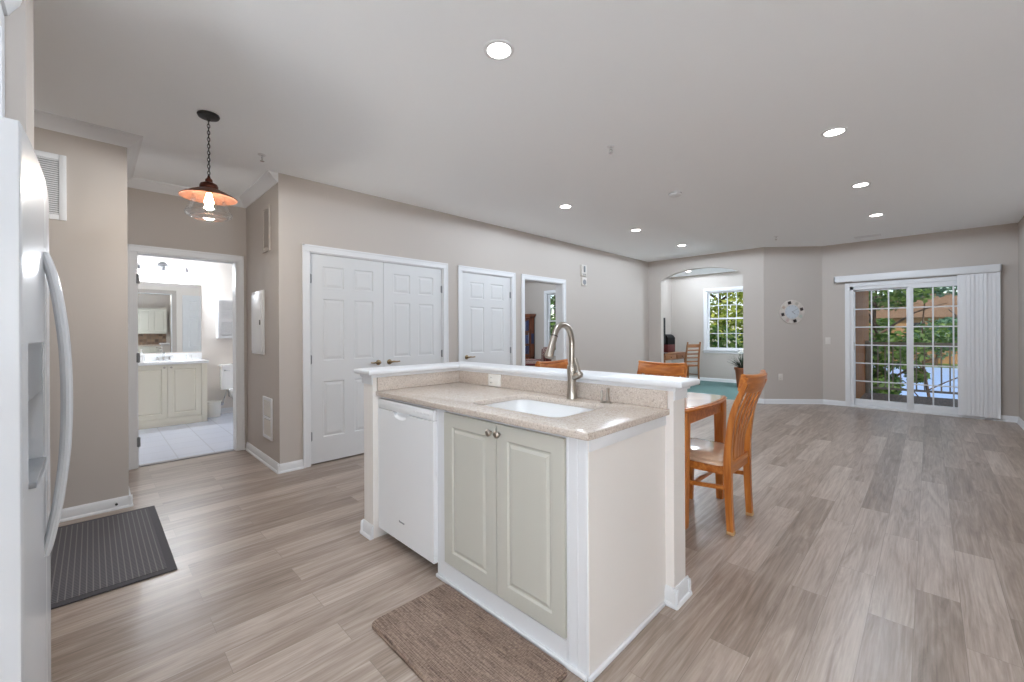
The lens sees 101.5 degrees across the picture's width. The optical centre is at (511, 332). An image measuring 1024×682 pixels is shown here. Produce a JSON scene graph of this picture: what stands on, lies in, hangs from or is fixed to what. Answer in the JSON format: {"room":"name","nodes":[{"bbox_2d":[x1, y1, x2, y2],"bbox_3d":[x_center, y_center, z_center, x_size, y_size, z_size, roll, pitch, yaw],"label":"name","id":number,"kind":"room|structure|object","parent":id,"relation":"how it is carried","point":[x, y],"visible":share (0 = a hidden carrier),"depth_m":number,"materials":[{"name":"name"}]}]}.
{"room":"kitchen","nodes":[
{"label":"kitchen","id":0,"kind":"room"},
{"bbox_2d":[4,0,33,148],"bbox_3d":[-2.140,-0.084,1.324,0.300,2.740,0.815,0,0,45],"label":"wall","id":1,"kind":"structure","parent":0,"point":[19,25],"depth_m":1.50,"materials":[{"name":"beige paint"}]},
{"bbox_2d":[0,0,21,116],"bbox_3d":[-1.645,-0.841,0.889,1.019,0.690,0.713,0,0,45],"label":"upper cabinet","id":2,"kind":"object","parent":1,"relation":"attached to","point":[7,7],"visible":0.7,"depth_m":1.44,"materials":[{"name":"white paint"}]},
{"bbox_2d":[138,255,232,407],"bbox_3d":[-4.979,-0.070,6.443,0.150,2.740,3.300,0,0,45],"label":"wall","id":3,"kind":"structure","parent":0,"point":[215,279],"depth_m":6.56,"materials":[{"name":"white paint"}]},
{"bbox_2d":[138,262,189,273],"bbox_3d":[-5.107,-0.959,6.128,0.121,0.149,0.612,0,0,45],"label":"vanity light","id":4,"kind":"object","parent":3,"relation":"attached to","point":[162,266],"visible":0.89,"depth_m":6.13,"materials":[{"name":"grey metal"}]},
{"bbox_2d":[138,281,200,352],"bbox_3d":[-5.279,-0.213,6.032,0.006,1.030,1.295,0,0,45],"label":"vanity mirror","id":5,"kind":"object","parent":3,"relation":"attached to","point":[169,314],"visible":0.64,"depth_m":6.21,"materials":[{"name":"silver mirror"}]},
{"bbox_2d":[144,352,201,360],"bbox_3d":[-5.274,0.367,6.019,0.022,0.100,1.320,0,0,45],"label":"backsplash","id":6,"kind":"structure","parent":3,"relation":"attached to","point":[176,356],"depth_m":6.24,"materials":[{"name":"white ceramic"}]},
{"bbox_2d":[216,300,232,337],"bbox_3d":[-4.433,-0.202,6.763,0.163,0.600,0.555,0,0,45],"label":"upper cabinet","id":7,"kind":"object","parent":3,"relation":"attached to","point":[224,308],"visible":0.28,"depth_m":6.58,"materials":[{"name":"white paint"}]},
{"bbox_2d":[221,407,232,413],"bbox_3d":[-4.307,1.256,6.987,0.025,0.083,1.390,0,0,45],"label":"baseboard","id":8,"kind":"structure","parent":3,"relation":"attached to","point":[230,409],"depth_m":6.71,"materials":[{"name":"white paint"}]},
{"bbox_2d":[127,187,246,447],"bbox_3d":[-3.327,-0.078,4.298,0.120,2.740,1.257,0,0,45],"label":"wall","id":9,"kind":"structure","parent":0,"point":[155,219],"depth_m":4.25,"materials":[{"name":"beige paint"}]},
{"bbox_2d":[128,244,244,469],"bbox_3d":[-3.317,0.232,4.302,0.166,2.121,0.942,0,0,45],"label":"trim","id":10,"kind":"structure","parent":9,"relation":"attached to","point":[237,262],"depth_m":4.17,"materials":[{"name":"white paint"}]},
{"bbox_2d":[139,449,234,466],"bbox_3d":[-3.318,1.289,4.307,0.070,0.006,0.778,0,0,45],"label":"trim","id":11,"kind":"structure","parent":9,"relation":"attached to","point":[200,455],"depth_m":4.26,"materials":[{"name":"grey"}]},
{"bbox_2d":[246,186,274,459],"bbox_3d":[-2.533,-0.082,4.309,0.990,2.740,0.120,0,0,45],"label":"wall","id":12,"kind":"structure","parent":0,"point":[259,265],"depth_m":4.25,"materials":[{"name":"beige paint"}]},
{"bbox_2d":[251,290,264,354],"bbox_3d":[-2.600,-0.097,4.269,0.410,0.640,0.032,0,0,45],"label":"breaker panel","id":13,"kind":"object","parent":12,"relation":"attached to","point":[257,298],"visible":1,"depth_m":4.20,"materials":[{"name":"white metal"}]},
{"bbox_2d":[245,442,280,473],"bbox_3d":[-2.520,1.247,4.201,1.150,0.083,0.025,0,0,45],"label":"baseboard","id":14,"kind":"structure","parent":12,"relation":"attached to","point":[265,459],"depth_m":4.15,"materials":[{"name":"white paint"}]},
{"bbox_2d":[262,204,269,252],"bbox_3d":[-2.389,-1.003,4.068,0.230,0.440,0.012,0,0,45],"label":"air vent","id":15,"kind":"object","parent":12,"relation":"in","point":[266,210],"visible":1,"depth_m":4.07,"materials":[{"name":"metal"}]},
{"bbox_2d":[263,396,272,440],"bbox_3d":[-2.369,0.832,4.057,0.290,0.400,0.012,0,0,45],"label":"air vent","id":16,"kind":"object","parent":12,"relation":"in","point":[267,402],"visible":1,"depth_m":4.04,"materials":[{"name":"metal"}]},
{"bbox_2d":[34,127,648,510],"bbox_3d":[-1.135,-0.089,5.612,1.130,2.740,10.550,0,0,45],"label":"wall","id":17,"kind":"structure","parent":0,"point":[608,317],"depth_m":3.88,"materials":[{"name":"beige paint"}]},
{"bbox_2d":[34,150,66,220],"bbox_3d":[-3.233,-0.985,2.701,0.012,0.445,0.490,0,0,45],"label":"air vent","id":18,"kind":"object","parent":17,"relation":"in","point":[53,166],"visible":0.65,"depth_m":2.84,"materials":[{"name":"metal"}]},
{"bbox_2d":[59,488,133,522],"bbox_3d":[-4.026,1.254,2.686,1.155,0.083,2.313,0,0,45],"label":"baseboard","id":19,"kind":"structure","parent":17,"relation":"attached to","point":[85,510],"depth_m":2.97,"materials":[{"name":"white paint"}]},
{"bbox_2d":[34,109,277,207],"bbox_3d":[-3.668,-1.404,3.016,1.215,0.085,3.305,0,0,45],"label":"trim","id":20,"kind":"structure","parent":17,"relation":"attached to","point":[132,142],"depth_m":3.10,"materials":[{"name":"white paint"}]},
{"bbox_2d":[277,459,303,473],"bbox_3d":[0.391,1.232,6.319,0.025,0.083,7.125,0,0,45],"label":"baseboard","id":21,"kind":"structure","parent":17,"relation":"attached to","point":[294,465],"depth_m":3.87,"materials":[{"name":"white paint"}]},
{"bbox_2d":[310,253,383,463],"bbox_3d":[-1.666,0.256,4.283,0.090,2.031,0.776,0,0,45],"label":"door","id":22,"kind":"structure","parent":17,"relation":"in","point":[347,315],"depth_m":4.24,"materials":[{"name":"white paint"}]},
{"bbox_2d":[302,244,448,467],"bbox_3d":[-1.430,0.222,4.598,0.162,2.121,1.686,0,0,45],"label":"trim","id":23,"kind":"structure","parent":17,"relation":"attached to","point":[307,249],"depth_m":4.01,"materials":[{"name":"white paint"}]},
{"bbox_2d":[383,262,442,366],"bbox_3d":[-1.115,0.254,4.835,0.090,2.031,0.776,0,0,45],"label":"door","id":24,"kind":"structure","parent":17,"relation":"in","point":[412,311],"depth_m":4.81,"materials":[{"name":"white paint"}]},
{"bbox_2d":[462,272,510,364],"bbox_3d":[-0.317,0.250,5.636,0.090,2.031,0.882,0,0,45],"label":"door","id":25,"kind":"structure","parent":17,"relation":"in","point":[485,298],"depth_m":5.63,"materials":[{"name":"white paint"}]},
{"bbox_2d":[458,265,515,364],"bbox_3d":[-0.361,0.217,5.671,0.162,2.121,1.025,0,0,45],"label":"trim","id":26,"kind":"structure","parent":17,"relation":"attached to","point":[466,269],"depth_m":5.66,"materials":[{"name":"white paint"}]},
{"bbox_2d":[521,274,565,365],"bbox_3d":[0.461,0.213,6.495,0.162,2.121,1.041,0,0,45],"label":"trim","id":27,"kind":"structure","parent":17,"relation":"attached to","point":[560,284],"depth_m":6.77,"materials":[{"name":"white paint"}]},
{"bbox_2d":[580,265,586,276],"bbox_3d":[1.234,-1.051,7.151,0.060,0.190,0.140,0,0,45],"label":"fire alarm","id":28,"kind":"object","parent":17,"relation":"attached to","point":[583,268],"visible":1,"depth_m":7.12,"materials":[{"name":"grey"}]},
{"bbox_2d":[581,277,586,285],"bbox_3d":[1.235,-0.866,7.168,0.036,0.140,0.135,0,0,45],"label":"door chime","id":29,"kind":"object","parent":17,"relation":"attached to","point":[583,279],"depth_m":7.15,"materials":[{"name":"grey"}]},
{"bbox_2d":[354,361,699,610],"bbox_3d":[-0.048,0.752,2.349,1.820,1.047,0.895,0,0,45],"label":"raised bar ledge","id":30,"kind":"structure","parent":0,"point":[678,591],"depth_m":2.08,"materials":[{"name":"white paint"}]},
{"bbox_2d":[377,370,459,390],"bbox_3d":[-0.607,0.323,2.832,0.020,0.084,0.654,0,0,45],"label":"backsplash","id":31,"kind":"structure","parent":30,"relation":"attached to","point":[414,380],"depth_m":2.79,"materials":[{"name":"stone"}]},
{"bbox_2d":[459,371,667,408],"bbox_3d":[0.174,0.319,2.502,1.552,0.084,0.020,0,0,45],"label":"backsplash","id":32,"kind":"structure","parent":30,"relation":"attached to","point":[619,394],"depth_m":2.28,"materials":[{"name":"stone"}]},
{"bbox_2d":[33,0,1023,277],"bbox_3d":[0.690,-1.593,4.951,11.600,0.250,14.800,0,0,45],"label":"ceiling","id":33,"kind":"structure","parent":0,"point":[727,105],"depth_m":2.69,"materials":[{"name":"white paint"}]},
{"bbox_2d":[178,110,237,206],"bbox_3d":[-2.030,-1.110,2.802,0.323,0.689,0.323,0,0,-5],"label":"pendant lamp","id":34,"kind":"object","parent":33,"relation":"hanging from","point":[207,193],"visible":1,"depth_m":2.80,"materials":[{"name":"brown metal"}]},
{"bbox_2d":[258,153,266,161],"bbox_3d":[-2.050,-1.427,3.433,0.064,0.054,0.063,0,0,45],"label":"sprinkler head","id":35,"kind":"object","parent":33,"relation":"attached to","point":[262,155],"visible":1,"depth_m":3.42},
{"bbox_2d":[484,39,513,59],"bbox_3d":[-0.068,-1.461,2.172,0.160,0.006,0.160,0,0,45],"label":"recessed light","id":36,"kind":"object","parent":33,"relation":"in","point":[497,49],"visible":1,"depth_m":2.16,"materials":[{"name":"white paint"}]},
{"bbox_2d":[488,43,509,57],"bbox_3d":[-0.068,-1.461,2.172,0.120,0.001,0.120,0,0,45],"label":"diffuser","id":37,"kind":"object","parent":36,"relation":"attached to","point":[497,50],"depth_m":2.17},
{"bbox_2d":[559,204,571,208],"bbox_3d":[0.625,-1.465,4.884,0.160,0.006,0.160,0,0,45],"label":"recessed light","id":38,"kind":"object","parent":33,"relation":"in","point":[564,206],"visible":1,"depth_m":4.88,"materials":[{"name":"white paint"}]},
{"bbox_2d":[607,145,614,153],"bbox_3d":[0.782,-1.441,3.308,0.064,0.054,0.063,0,0,45],"label":"sprinkler head","id":39,"kind":"object","parent":33,"relation":"attached to","point":[608,146],"visible":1,"depth_m":3.30},
{"bbox_2d":[668,191,681,197],"bbox_3d":[1.726,-1.455,4.432,0.136,0.036,0.135,0,0,45],"label":"smoke detector","id":40,"kind":"object","parent":33,"relation":"attached to","point":[673,194],"visible":1,"depth_m":4.39,"materials":[{"name":"white paint"}]},
{"bbox_2d":[821,127,847,136],"bbox_3d":[2.376,-1.473,3.086,0.160,0.006,0.160,0,0,45],"label":"recessed light","id":41,"kind":"object","parent":33,"relation":"in","point":[835,131],"visible":1,"depth_m":3.07,"materials":[{"name":"white paint"}]},
{"bbox_2d":[824,129,843,135],"bbox_3d":[2.376,-1.473,3.086,0.120,0.001,0.120,0,0,45],"label":"diffuser","id":42,"kind":"object","parent":41,"relation":"attached to","point":[836,131],"depth_m":3.09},
{"bbox_2d":[851,182,870,187],"bbox_3d":[3.509,-1.479,4.209,0.160,0.006,0.160,0,0,45],"label":"recessed light","id":43,"kind":"object","parent":33,"relation":"in","point":[862,184],"visible":1,"depth_m":4.19,"materials":[{"name":"white paint"}]},
{"bbox_2d":[853,183,868,186],"bbox_3d":[3.509,-1.479,4.209,0.120,0.001,0.120,0,0,45],"label":"diffuser","id":44,"kind":"object","parent":43,"relation":"attached to","point":[863,184],"depth_m":4.22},
{"bbox_2d":[854,234,880,238],"bbox_3d":[5.516,-1.488,6.495,0.310,0.008,0.150,0,0,45],"label":"ceiling vent","id":45,"kind":"object","parent":33,"relation":"in","point":[872,235],"visible":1,"depth_m":6.50,"materials":[{"name":"metal"}]},
{"bbox_2d":[868,213,883,216],"bbox_3d":[4.624,-1.485,5.314,0.160,0.006,0.160,0,0,45],"label":"recessed light","id":46,"kind":"object","parent":33,"relation":"in","point":[877,214],"visible":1,"depth_m":5.32,"materials":[{"name":"white paint"}]},
{"bbox_2d":[51,380,1023,681],"bbox_3d":[0.900,1.321,4.757,10.850,0.100,14.600,0,0,45],"label":"floor","id":47,"kind":"structure","parent":0,"point":[877,545],"depth_m":2.23,"materials":[{"name":"laminate"}]},
{"bbox_2d":[0,116,72,681],"bbox_3d":[-1.585,0.423,0.946,0.907,1.720,0.820,0,0,45],"label":"refrigerator","id":48,"kind":"object","parent":47,"relation":"on","point":[28,272],"visible":1,"depth_m":0.92,"materials":[{"name":"silver metal"}]},
{"bbox_2d":[51,506,176,609],"bbox_3d":[-2.497,1.282,2.404,1.180,0.010,0.772,0,0,45],"label":"door mat","id":49,"kind":"object","parent":47,"relation":"on","point":[93,557],"visible":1,"depth_m":2.40,"materials":[{"name":"grey rubber"}]},
{"bbox_2d":[138,363,206,429],"bbox_3d":[-5.077,0.876,5.828,0.564,0.850,1.285,0,0,45],"label":"bathroom vanity","id":50,"kind":"object","parent":47,"relation":"on","point":[171,394],"visible":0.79,"depth_m":5.82,"materials":[{"name":"beige paint"}]},
{"bbox_2d":[138,352,208,365],"bbox_3d":[-5.081,0.431,5.827,0.567,0.230,1.320,0,0,45],"label":"countertop","id":51,"kind":"structure","parent":50,"relation":"on","point":[177,358],"depth_m":6.09,"materials":[{"name":"stone"}]},
{"bbox_2d":[139,349,144,362],"bbox_3d":[-5.022,0.323,5.666,0.073,0.184,0.080,0,0,-6],"label":"lotion bottle","id":52,"kind":"object","parent":51,"relation":"on","point":[142,356],"visible":0.88,"depth_m":5.65,"materials":[{"name":"white plastic"}]},
{"bbox_2d":[153,352,172,360],"bbox_3d":[-5.079,0.352,6.103,0.177,0.125,0.163,0,0,-4],"label":"bathroom faucet","id":53,"kind":"object","parent":51,"relation":"on","point":[163,353],"visible":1,"depth_m":6.10,"materials":[{"name":"silver metal"}]},
{"bbox_2d":[151,360,182,361],"bbox_3d":[-4.933,0.481,5.956,0.320,0.129,0.420,0,0,45],"label":"basin","id":54,"kind":"object","parent":51,"relation":"in","point":[167,360],"depth_m":6.10,"materials":[{"name":"white ceramic"}]},
{"bbox_2d":[186,354,191,359],"bbox_3d":[-4.825,0.373,6.249,0.068,0.081,0.067,0,0,45],"label":"tumbler","id":55,"kind":"object","parent":51,"relation":"on","point":[188,356],"visible":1,"depth_m":6.23,"materials":[{"name":"white ceramic"}]},
{"bbox_2d":[207,400,221,417],"bbox_3d":[-4.591,1.180,6.437,0.212,0.235,0.212,0,0,45],"label":"wastebasket","id":56,"kind":"object","parent":47,"relation":"on","point":[213,406],"visible":0.84,"depth_m":6.37,"materials":[{"name":"white plastic"}]},
{"bbox_2d":[218,364,232,404],"bbox_3d":[-4.232,0.902,6.565,0.730,0.790,0.500,0,0,45],"label":"toilet","id":57,"kind":"object","parent":47,"relation":"on","point":[226,370],"visible":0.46,"depth_m":6.57,"materials":[{"name":"white ceramic"}]},
{"bbox_2d":[378,397,437,563],"bbox_3d":[-0.408,0.842,2.609,0.599,0.872,0.606,0,0,45],"label":"dishwasher","id":58,"kind":"object","parent":47,"relation":"on","point":[407,432],"visible":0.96,"depth_m":2.36,"materials":[{"name":"white metal"}]},
{"bbox_2d":[372,584,566,681],"bbox_3d":[-0.202,1.268,1.694,0.783,0.015,0.410,0,0,45],"label":"kitchen mat","id":59,"kind":"object","parent":47,"relation":"on","point":[441,635],"visible":1,"depth_m":1.69,"materials":[{"name":"fabric"}]},
{"bbox_2d":[436,409,665,681],"bbox_3d":[0.157,0.833,2.066,0.960,0.884,0.666,0,0,45],"label":"base cabinet","id":60,"kind":"object","parent":47,"relation":"on","point":[560,539],"visible":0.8,"depth_m":1.74,"materials":[{"name":"white paint"}]},
{"bbox_2d":[376,370,669,440],"bbox_3d":[-0.056,0.335,2.280,1.580,0.114,0.659,0,0,45],"label":"countertop","id":61,"kind":"structure","parent":60,"relation":"on","point":[462,392],"depth_m":2.19,"materials":[{"name":"stone"}]},
{"bbox_2d":[488,374,500,386],"bbox_3d":[-0.117,0.319,2.771,0.118,0.078,0.009,0,0,45],"label":"double outlet","id":62,"kind":"object","parent":61,"relation":"attached to","point":[493,379],"visible":1,"depth_m":2.77,"materials":[{"name":"white plastic"}]},
{"bbox_2d":[485,399,593,416],"bbox_3d":[0.124,0.482,2.102,0.645,0.181,0.460,0,0,45],"label":"undermount sink","id":63,"kind":"object","parent":61,"relation":"in","point":[546,409],"visible":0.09,"depth_m":2.34,"materials":[{"name":"white ceramic"}]},
{"bbox_2d":[545,322,582,398],"bbox_3d":[0.275,0.153,2.188,0.104,0.414,0.244,0,0,45],"label":"kitchen faucet","id":64,"kind":"object","parent":61,"relation":"on","point":[574,372],"visible":1,"depth_m":2.24,"materials":[{"name":"silver metal"}]},
{"bbox_2d":[599,387,611,403],"bbox_3d":[0.475,0.320,2.128,0.070,0.079,0.041,0,0,45],"label":"soap dispenser","id":65,"kind":"object","parent":61,"relation":"on","point":[607,401],"visible":1,"depth_m":2.11,"materials":[{"name":"silver metal"}]},
{"bbox_2d":[535,359,567,368],"bbox_3d":[0.554,0.767,3.758,0.572,1.013,0.464,0,0,45],"label":"dining chair","id":66,"kind":"object","parent":47,"relation":"on","point":[562,364],"visible":0.12,"depth_m":3.96,"materials":[{"name":"brown wood"}]},
{"bbox_2d":[637,360,687,377],"bbox_3d":[1.145,0.764,3.504,0.464,1.013,0.572,0,0,45],"label":"dining chair","id":67,"kind":"object","parent":47,"relation":"on","point":[645,367],"visible":0.27,"depth_m":3.68,"materials":[{"name":"brown wood"}]},
{"bbox_2d":[664,352,685,362],"bbox_3d":[3.743,0.879,10.286,0.656,0.755,1.250,0,0,45],"label":"writing desk","id":68,"kind":"object","parent":47,"relation":"on","point":[669,355],"visible":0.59,"depth_m":10.03,"materials":[{"name":"brown wood"}]},
{"bbox_2d":[663,318,665,353],"bbox_3d":[3.564,0.080,9.888,0.170,0.844,0.400,0,0,45],"label":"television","id":69,"kind":"object","parent":68,"relation":"on","point":[663,318],"visible":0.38,"depth_m":10.01,"materials":[{"name":"black plastic"}]},
{"bbox_2d":[664,344,674,351],"bbox_3d":[3.888,0.406,10.569,0.305,0.189,0.420,0,0,45],"label":"cube","id":70,"kind":"object","parent":68,"relation":"on","point":[667,348],"visible":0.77,"depth_m":10.38,"materials":[{"name":"red"}]},
{"bbox_2d":[664,334,674,344],"bbox_3d":[3.885,0.138,10.571,0.300,0.344,0.400,0,0,45],"label":"printer","id":71,"kind":"object","parent":70,"relation":"on","point":[670,339],"visible":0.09,"depth_m":10.42,"materials":[{"name":"black plastic"}]},
{"bbox_2d":[685,342,700,384],"bbox_3d":[4.236,0.743,10.108,0.430,1.023,0.494,0,0,-16],"label":"chair","id":72,"kind":"object","parent":47,"relation":"on","point":[699,344],"visible":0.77,"depth_m":9.92,"materials":[{"name":"brown wood"}]},
{"bbox_2d":[685,392,726,529],"bbox_3d":[0.964,0.880,3.350,1.270,0.781,0.780,0,0,45],"label":"dining table","id":73,"kind":"object","parent":47,"relation":"on","point":[698,406],"visible":0.35,"depth_m":2.96,"materials":[{"name":"brown wood"}]},
{"bbox_2d":[689,370,767,535],"bbox_3d":[1.397,0.763,2.875,0.572,1.013,0.464,0,0,45],"label":"dining chair","id":74,"kind":"object","parent":47,"relation":"on","point":[725,459],"visible":0.95,"depth_m":2.71,"materials":[{"name":"brown wood"}]},
{"bbox_2d":[727,349,742,386],"bbox_3d":[5.198,0.816,9.411,0.833,0.865,0.693,0,0,-25],"label":"potted plant","id":75,"kind":"object","parent":47,"relation":"on","point":[738,369],"visible":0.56,"depth_m":9.40,"materials":[{"name":"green plant"}]},
{"bbox_2d":[525,247,763,398],"bbox_3d":[2.100,-0.105,9.723,6.650,2.740,0.140,0,0,45],"label":"wall","id":76,"kind":"structure","parent":0,"point":[749,262],"depth_m":8.00,"materials":[{"name":"beige paint"}]},
{"bbox_2d":[544,290,555,355],"bbox_3d":[1.208,-0.234,10.579,0.984,1.677,0.185,0,0,45],"label":"window","id":77,"kind":"structure","parent":76,"relation":"in","point":[547,294],"depth_m":10.84,"materials":[{"name":"white paint"}]},
{"bbox_2d":[743,398,763,403],"bbox_3d":[3.649,1.216,8.084,2.150,0.083,0.025,0,0,45],"label":"baseboard","id":78,"kind":"structure","parent":76,"relation":"attached to","point":[761,401],"depth_m":7.36,"materials":[{"name":"white paint"}]},
{"bbox_2d":[663,277,671,362],"bbox_3d":[3.343,-0.111,10.496,0.140,2.740,2.690,0,0,45],"label":"wall","id":79,"kind":"structure","parent":0,"point":[667,283],"depth_m":11.23,"materials":[{"name":"beige paint"}]},
{"bbox_2d":[671,271,742,379],"bbox_3d":[5.723,-0.123,10.122,4.000,2.740,0.140,0,0,45],"label":"wall","id":80,"kind":"structure","parent":0,"point":[686,291],"depth_m":10.93,"materials":[{"name":"beige paint"}]},
{"bbox_2d":[703,286,742,353],"bbox_3d":[5.361,-0.290,10.450,1.119,1.647,0.185,0,0,45],"label":"window","id":81,"kind":"structure","parent":80,"relation":"in","point":[706,292],"depth_m":10.62,"materials":[{"name":"white paint"}]},
{"bbox_2d":[763,246,822,398],"bbox_3d":[4.957,-0.119,7.356,1.084,2.740,0.113,0,0,4],"label":"wall","id":82,"kind":"structure","parent":0,"point":[794,351],"depth_m":7.30,"materials":[{"name":"beige paint"}]},
{"bbox_2d":[779,300,804,323],"bbox_3d":[4.878,-0.352,7.292,0.418,0.418,0.025,0,0,4],"label":"wall clock","id":83,"kind":"object","parent":82,"relation":"attached to","point":[791,311],"visible":1,"depth_m":7.28,"materials":[{"name":"ceramic"}]},
{"bbox_2d":[764,399,822,403],"bbox_3d":[4.910,1.210,7.290,0.985,0.083,0.025,0,0,4],"label":"baseboard","id":84,"kind":"structure","parent":82,"relation":"attached to","point":[766,401],"depth_m":7.29,"materials":[{"name":"white paint"}]},
{"bbox_2d":[855,291,868,398],"bbox_3d":[6.835,-0.059,8.308,0.135,3.000,3.180,0,0,45],"label":"wall","id":85,"kind":"structure","parent":0,"point":[861,297],"depth_m":8.33,"materials":[{"name":"brown brick"}]},
{"bbox_2d":[860,393,957,406],"bbox_3d":[7.429,1.368,7.229,2.490,0.180,2.480,0,0,45],"label":"floor","id":86,"kind":"structure","parent":0,"point":[876,396],"depth_m":7.94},
{"bbox_2d":[865,341,957,394],"bbox_3d":[8.271,0.724,7.982,2.355,1.100,0.100,0,0,45],"label":"balcony railing","id":87,"kind":"object","parent":86,"relation":"on","point":[867,348],"visible":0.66,"depth_m":8.50,"materials":[{"name":"brown paint"}]},
{"bbox_2d":[822,223,1018,416],"bbox_3d":[6.217,-0.126,6.552,2.180,2.740,0.140,0,0,45],"label":"wall","id":88,"kind":"structure","parent":0,"point":[997,244],"depth_m":6.36,"materials":[{"name":"beige paint"}]},
{"bbox_2d":[825,337,830,343],"bbox_3d":[5.447,0.148,7.215,0.072,0.115,0.008,0,0,45],"label":"light switch","id":89,"kind":"object","parent":88,"relation":"attached to","point":[827,339],"visible":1,"depth_m":7.21,"materials":[{"name":"grey"}]},
{"bbox_2d":[671,376,1017,422],"bbox_3d":[5.468,1.207,8.386,5.840,0.083,2.690,0,0,45],"label":"baseboard","id":90,"kind":"structure","parent":88,"relation":"attached to","point":[1005,418],"depth_m":7.17,"materials":[{"name":"white paint"}]},
{"bbox_2d":[850,281,985,419],"bbox_3d":[6.230,0.244,6.513,1.500,2.000,0.160,0,0,45],"label":"door","id":91,"kind":"structure","parent":88,"relation":"in","point":[889,405],"depth_m":6.56,"materials":[{"name":"white paint"}]},
{"bbox_2d":[834,264,1001,418],"bbox_3d":[6.133,0.135,6.452,1.850,2.150,0.086,0,0,45],"label":"vertical blind","id":92,"kind":"object","parent":88,"relation":"attached to","point":[978,287],"visible":1,"depth_m":5.96,"materials":[{"name":"white paint"}]},
{"bbox_2d":[845,276,992,419],"bbox_3d":[6.188,0.212,6.471,1.632,2.066,0.018,0,0,45],"label":"trim","id":93,"kind":"structure","parent":88,"relation":"attached to","point":[949,278],"depth_m":7.00,"materials":[{"name":"white paint"}]},
{"bbox_2d":[1018,216,1023,420],"bbox_3d":[3.353,-0.111,0.823,1.850,2.740,12.300,0,0,45],"label":"wall","id":94,"kind":"structure","parent":0,"point":[1021,222],"depth_m":5.56,"materials":[{"name":"beige paint"}]},
{"bbox_2d":[1017,417,1023,429],"bbox_3d":[4.446,1.212,3.241,0.025,0.083,7.060,0,0,45],"label":"baseboard","id":95,"kind":"structure","parent":94,"relation":"attached to","point":[1020,422],"depth_m":5.54,"materials":[{"name":"white paint"}]},
{"bbox_3d":[-1.160,1.342,8.101,4.410,0.119,7.030,0,0,45],"label":"floor","id":96,"kind":"structure","parent":0,"visible":0},
{"bbox_2d":[525,314,535,358],"bbox_3d":[0.328,0.399,11.201,0.660,1.750,0.210,0,0,45],"label":"curio cabinet","id":97,"kind":"object","parent":96,"relation":"on","point":[530,317],"visible":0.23,"depth_m":11.02,"materials":[{"name":"red wood"}]},
{"bbox_2d":[531,333,533,343],"bbox_3d":[0.530,0.171,11.038,0.037,0.268,0.105,0,0,45],"label":"book","id":98,"kind":"object","parent":97,"relation":"in","point":[532,334],"visible":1,"depth_m":11.02,"materials":[{"name":"blue paper"}]},
{"bbox_2d":[525,347,550,366],"bbox_3d":[0.401,0.792,8.691,0.780,0.963,0.930,0,0,0],"label":"striped armchair","id":99,"kind":"object","parent":96,"relation":"on","point":[528,362],"visible":0.08,"depth_m":8.38,"materials":[{"name":"fabric"}]},
{"label":"outside","id":100,"kind":"structure","parent":0,"visible":0},
{"bbox_2d":[895,362,957,367],"bbox_3d":[46.431,4.393,46.576,120.000,0.300,108.500,0,0,45],"label":"ground","id":101,"kind":"structure","parent":100,"point":[939,364],"depth_m":52.68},
{"bbox_2d":[550,295,555,349],"bbox_3d":[1.829,0.720,20.067,7.358,7.511,4.178,0,0,45],"label":"tree","id":102,"kind":"object","parent":101,"relation":"on","point":[553,300],"visible":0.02,"depth_m":19.00,"materials":[{"name":"green plant"}]},
{"bbox_2d":[710,292,742,346],"bbox_3d":[9.525,-0.014,19.241,4.447,8.900,6.847,0,0,-40],"label":"leafy tree","id":103,"kind":"object","parent":101,"relation":"on","point":[731,300],"visible":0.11,"depth_m":18.18,"materials":[{"name":"green plant"}]},
{"bbox_2d":[710,325,742,347],"bbox_3d":[7.005,2.088,14.853,2.458,4.719,4.998,0,0,-41],"label":"leafy bush","id":104,"kind":"object","parent":101,"relation":"on","point":[714,329],"visible":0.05,"depth_m":14.32,"materials":[{"name":"green plant"}]},
{"bbox_2d":[869,318,897,352],"bbox_3d":[48.403,1.159,56.279,5.534,6.170,2.914,0,0,45],"label":"shrub","id":105,"kind":"object","parent":101,"relation":"on","point":[879,322],"visible":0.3,"depth_m":55.06,"materials":[{"name":"green plant"}]},
{"bbox_2d":[869,287,945,394],"bbox_3d":[10.376,1.308,11.619,2.726,6.244,3.421,0,0,36],"label":"tree","id":106,"kind":"object","parent":101,"relation":"on","point":[896,295],"visible":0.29,"depth_m":11.35,"materials":[{"name":"green plant"}]},
{"bbox_2d":[869,293,957,363],"bbox_3d":[61.413,-0.632,57.386,36.000,9.600,9.600,0,0,45],"label":"house","id":107,"kind":"structure","parent":101,"relation":"on","point":[939,312],"depth_m":57.44,"materials":[{"name":"beige"}]},
{"bbox_2d":[914,316,956,364],"bbox_3d":[52.644,1.141,51.937,5.354,6.162,2.840,0,0,45],"label":"shrub","id":108,"kind":"object","parent":101,"relation":"on","point":[946,319],"visible":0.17,"depth_m":51.68,"materials":[{"name":"green plant"}]},
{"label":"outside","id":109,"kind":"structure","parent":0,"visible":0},
{"bbox_2d":[874,366,957,398],"bbox_3d":[50.028,4.400,12.287,66.500,0.250,56.000,0,0,45],"label":"pond water","id":110,"kind":"structure","parent":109,"point":[937,371],"depth_m":36.06,"materials":[{"name":"blue liquid"}]},
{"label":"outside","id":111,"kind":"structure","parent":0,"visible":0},
{"bbox_2d":[878,303,957,396],"bbox_3d":[11.404,1.620,11.766,2.338,5.605,2.615,0,0,-1],"label":"slender tree","id":112,"kind":"object","parent":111,"point":[920,371],"visible":0.53,"depth_m":11.42,"materials":[{"name":"green plant"}]},
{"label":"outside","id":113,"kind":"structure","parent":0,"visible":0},
{"bbox_2d":[893,286,957,351],"bbox_3d":[13.284,0.411,12.648,4.075,8.006,4.840,0,0,4],"label":"tree","id":114,"kind":"object","parent":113,"point":[939,294],"visible":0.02,"depth_m":12.71,"materials":[{"name":"green plant"}]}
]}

